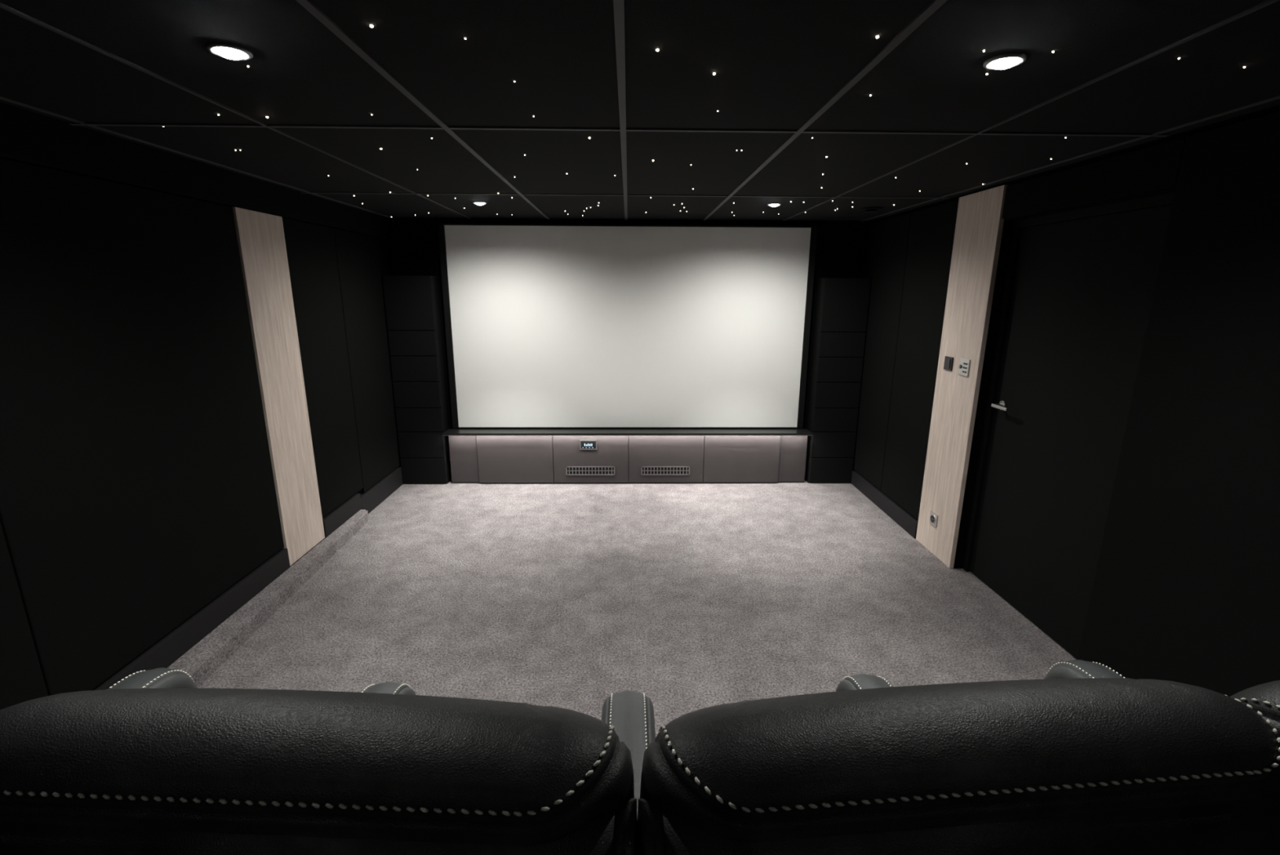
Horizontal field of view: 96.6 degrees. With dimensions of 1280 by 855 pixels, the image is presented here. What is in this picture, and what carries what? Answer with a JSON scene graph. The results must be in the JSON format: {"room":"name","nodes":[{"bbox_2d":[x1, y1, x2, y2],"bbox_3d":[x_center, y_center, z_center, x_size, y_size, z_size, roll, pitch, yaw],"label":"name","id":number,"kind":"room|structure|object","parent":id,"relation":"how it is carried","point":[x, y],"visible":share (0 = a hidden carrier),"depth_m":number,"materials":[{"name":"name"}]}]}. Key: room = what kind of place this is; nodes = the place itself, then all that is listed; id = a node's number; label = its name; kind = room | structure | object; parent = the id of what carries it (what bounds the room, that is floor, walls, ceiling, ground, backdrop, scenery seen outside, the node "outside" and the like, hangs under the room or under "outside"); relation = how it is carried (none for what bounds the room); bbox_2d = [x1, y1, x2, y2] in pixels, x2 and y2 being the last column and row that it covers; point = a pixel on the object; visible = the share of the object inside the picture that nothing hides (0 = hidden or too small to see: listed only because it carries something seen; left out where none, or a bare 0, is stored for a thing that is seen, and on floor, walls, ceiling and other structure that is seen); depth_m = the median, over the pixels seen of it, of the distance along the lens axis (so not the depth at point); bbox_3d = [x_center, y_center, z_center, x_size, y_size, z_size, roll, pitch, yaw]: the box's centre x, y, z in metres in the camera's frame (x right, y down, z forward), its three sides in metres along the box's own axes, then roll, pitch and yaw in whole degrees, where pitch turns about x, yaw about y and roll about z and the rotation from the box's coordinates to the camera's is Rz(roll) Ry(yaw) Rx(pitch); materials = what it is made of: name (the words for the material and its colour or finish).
{"room":"home theater","nodes":[
{"label":"home theater","id":0,"kind":"room"},
{"bbox_2d":[0,102,402,709],"bbox_3d":[-2.104,0.118,1.823,0.165,2.238,6.370,0,14,-1],"label":"wall","id":1,"kind":"structure","parent":0,"point":[137,486],"depth_m":2.32,"materials":[{"name":"black fabric"}]},
{"bbox_2d":[91,466,402,690],"bbox_3d":[-2.041,1.129,1.980,0.033,0.200,6.200,0,14,-1],"label":"baseboard","id":2,"kind":"structure","parent":1,"relation":"attached to","point":[165,651],"depth_m":2.86,"materials":[{"name":"black paint"}]},
{"bbox_2d":[231,206,324,565],"bbox_3d":[-2.071,-0.197,3.317,0.026,1.988,0.402,0,14,-1],"label":"wood wall panel","id":3,"kind":"object","parent":1,"relation":"attached to","point":[260,237],"visible":0.91,"depth_m":3.27,"materials":[{"name":"brown wood"}]},
{"bbox_2d":[384,217,871,428],"bbox_3d":[-0.100,-0.639,5.009,4.600,2.238,0.100,0,14,-1],"label":"wall","id":4,"kind":"structure","parent":0,"point":[412,243],"depth_m":4.75,"materials":[{"name":"black paint"}]},
{"bbox_2d":[437,223,817,427],"bbox_3d":[-0.096,-0.830,4.886,3.103,1.709,0.050,0,14,-1],"label":"projection screen","id":5,"kind":"object","parent":4,"relation":"attached to","point":[547,326],"visible":1,"depth_m":4.86,"materials":[{"name":"white fabric"}]},
{"bbox_2d":[198,479,1076,737],"bbox_3d":[-0.042,1.255,2.137,4.600,0.100,6.570,0,14,-1],"label":"floor","id":6,"kind":"structure","parent":0,"point":[689,597],"depth_m":3.12,"materials":[{"name":"carpet"}]},
{"bbox_2d":[108,667,197,688],"bbox_3d":[-1.142,0.787,1.231,0.782,1.223,1.155,0,14,-1],"label":"armrest","id":7,"kind":"object","parent":6,"relation":"on","point":[157,677],"visible":0.1,"depth_m":1.68,"materials":[{"name":"black leather"}]},
{"bbox_2d":[167,509,368,688],"bbox_3d":[-1.883,1.277,1.623,0.300,0.080,5.410,0,14,-1],"label":"ledge","id":8,"kind":"object","parent":6,"relation":"on","point":[210,653],"visible":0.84,"depth_m":2.92,"materials":[{"name":"carpet"}]},
{"bbox_2d":[0,680,637,854],"bbox_3d":[-0.405,0.796,1.188,0.794,1.233,1.126,0,14,-1],"label":"recliner","id":9,"kind":"object","parent":6,"relation":"on","point":[384,768],"visible":1,"depth_m":0.56,"materials":[{"name":"black leather"}]},
{"bbox_2d":[382,275,451,483],"bbox_3d":[-1.893,-0.381,4.891,0.390,1.775,0.160,0,14,-1],"label":"tower","id":10,"kind":"object","parent":6,"relation":"on","point":[411,302],"visible":1,"depth_m":4.81,"materials":[{"name":"black fabric"}]},
{"bbox_2d":[443,428,812,483],"bbox_3d":[-0.098,0.257,5.055,3.175,0.474,0.209,0,14,-1],"label":"media cabinet","id":11,"kind":"object","parent":6,"relation":"on","point":[477,455],"visible":1,"depth_m":5.00,"materials":[{"name":"grey leather"}]},
{"bbox_2d":[443,428,812,435],"bbox_3d":[-0.096,0.041,4.981,3.175,0.020,0.167,0,14,-1],"label":"shelf","id":12,"kind":"object","parent":11,"relation":"attached to","point":[451,432],"depth_m":4.94,"materials":[{"name":"black"}]},
{"bbox_2d":[804,277,871,482],"bbox_3d":[1.699,-0.381,4.962,0.385,1.775,0.160,0,14,-1],"label":"tower","id":13,"kind":"object","parent":6,"relation":"on","point":[842,303],"visible":1,"depth_m":4.88,"materials":[{"name":"black fabric"}]},
{"bbox_2d":[601,673,1279,854],"bbox_3d":[0.329,0.794,1.210,0.856,1.233,1.143,0,14,-1],"label":"recliner","id":14,"kind":"object","parent":6,"relation":"on","point":[869,765],"visible":0.93,"depth_m":0.58,"materials":[{"name":"black leather"}]},
{"bbox_2d":[1044,659,1279,736],"bbox_3d":[1.084,0.786,1.278,0.784,1.223,1.155,0,14,-1],"label":"recliner","id":15,"kind":"object","parent":6,"relation":"on","point":[1264,698],"visible":0.14,"depth_m":0.73,"materials":[{"name":"black leather"}]},
{"bbox_2d":[1229,680,1279,736],"bbox_3d":[1.099,0.544,0.791,0.746,0.525,0.249,-1,14,-5],"label":"cushion","id":16,"kind":"object","parent":15,"relation":"on","point":[1264,698],"depth_m":0.70,"materials":[{"name":"black leather"}]},
{"bbox_2d":[0,0,1279,220],"bbox_3d":[-0.032,-1.018,1.591,4.600,0.100,6.570,0,14,-1],"label":"ceiling","id":17,"kind":"structure","parent":0,"point":[775,63],"depth_m":1.65,"materials":[{"name":"fabric"}]},
{"bbox_2d":[206,42,253,60],"bbox_3d":[-1.008,-0.926,1.403,0.094,0.034,0.094,0,14,-1],"label":"recessed light","id":18,"kind":"object","parent":17,"relation":"in","point":[227,51],"visible":0.88,"depth_m":1.39,"materials":[{"name":"white metal"}]},
{"bbox_2d":[472,201,487,204],"bbox_3d":[-1.076,-1.511,3.833,0.094,0.034,0.094,0,14,-1],"label":"recessed light","id":19,"kind":"object","parent":17,"relation":"in","point":[474,202],"visible":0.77,"depth_m":3.81,"materials":[{"name":"white metal"}]},
{"bbox_2d":[0,0,1279,221],"bbox_3d":[-0.032,-0.968,1.603,3.980,0.008,6.370,0,14,-1],"label":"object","id":20,"kind":"structure","parent":17,"relation":"attached to","point":[619,5],"depth_m":2.03,"materials":[{"name":"grey paint"}]},
{"bbox_2d":[767,203,781,206],"bbox_3d":[0.904,-1.504,3.843,0.094,0.034,0.094,0,14,-1],"label":"recessed light","id":21,"kind":"object","parent":17,"relation":"in","point":[768,204],"visible":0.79,"depth_m":3.82,"materials":[{"name":"white metal"}]},
{"bbox_2d":[859,206,882,213],"bbox_3d":[1.621,-1.527,4.006,0.150,0.026,0.150,0,14,-1],"label":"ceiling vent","id":22,"kind":"object","parent":17,"relation":"in","point":[867,209],"visible":1,"depth_m":3.97,"materials":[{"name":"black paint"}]},
{"bbox_2d":[982,53,1026,70],"bbox_3d":[0.922,-0.926,1.441,0.094,0.034,0.094,0,14,-1],"label":"recessed light","id":23,"kind":"object","parent":17,"relation":"in","point":[1004,61],"visible":0.88,"depth_m":1.43,"materials":[{"name":"white metal"}]},
{"bbox_2d":[852,104,1279,696],"bbox_3d":[2.038,0.118,1.905,0.150,2.238,6.370,0,14,-1],"label":"wall","id":24,"kind":"structure","parent":0,"point":[1185,588],"depth_m":2.08,"materials":[{"name":"black fabric"}]},
{"bbox_2d":[851,471,918,538],"bbox_3d":[1.912,0.579,4.516,0.033,0.120,1.165,0,14,-1],"label":"baseboard","id":25,"kind":"structure","parent":24,"relation":"attached to","point":[901,517],"depth_m":4.40,"materials":[{"name":"black paint"}]},
{"bbox_2d":[915,184,1008,568],"bbox_3d":[1.936,-0.256,3.493,0.026,2.222,0.426,0,14,-1],"label":"wood wall panel","id":26,"kind":"object","parent":24,"relation":"attached to","point":[979,227],"visible":1,"depth_m":3.43,"materials":[{"name":"brown wood"}]},
{"bbox_2d":[928,510,937,527],"bbox_3d":[1.911,0.596,3.721,0.014,0.082,0.082,0,14,-1],"label":"power outlet","id":27,"kind":"object","parent":26,"relation":"attached to","point":[933,517],"visible":1,"depth_m":3.71,"materials":[{"name":"silver metal"}]},
{"bbox_2d":[943,355,953,370],"bbox_3d":[1.915,-0.398,3.546,0.014,0.083,0.083,0,14,-1],"label":"light switch","id":28,"kind":"object","parent":26,"relation":"attached to","point":[948,365],"visible":1,"depth_m":3.53,"materials":[{"name":"black plastic"}]},
{"bbox_2d":[957,357,970,376],"bbox_3d":[1.918,-0.357,3.383,0.015,0.100,0.100,0,14,-1],"label":"keypad","id":29,"kind":"object","parent":26,"relation":"attached to","point":[964,364],"visible":1,"depth_m":3.37,"materials":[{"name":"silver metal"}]},
{"bbox_2d":[962,191,1174,571],"bbox_3d":[2.046,-0.001,2.818,0.064,2.043,1.000,0,14,-1],"label":"frame","id":30,"kind":"object","parent":24,"relation":"attached to","point":[1163,199],"visible":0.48,"depth_m":3.12,"materials":[{"name":"black wood"}]},
{"bbox_2d":[969,204,1172,658],"bbox_3d":[2.054,0.017,2.822,0.040,1.994,0.910,0,14,-1],"label":"leaf","id":31,"kind":"object","parent":24,"relation":"attached to","point":[1083,289],"visible":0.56,"depth_m":2.74,"materials":[{"name":"black wood"}]},
{"bbox_2d":[991,400,1008,411],"bbox_3d":[1.998,-0.113,3.138,0.063,0.052,0.146,0,14,-1],"label":"door handle","id":32,"kind":"object","parent":31,"relation":"attached to","point":[1002,405],"depth_m":3.16,"materials":[{"name":"silver metal"}]}
]}

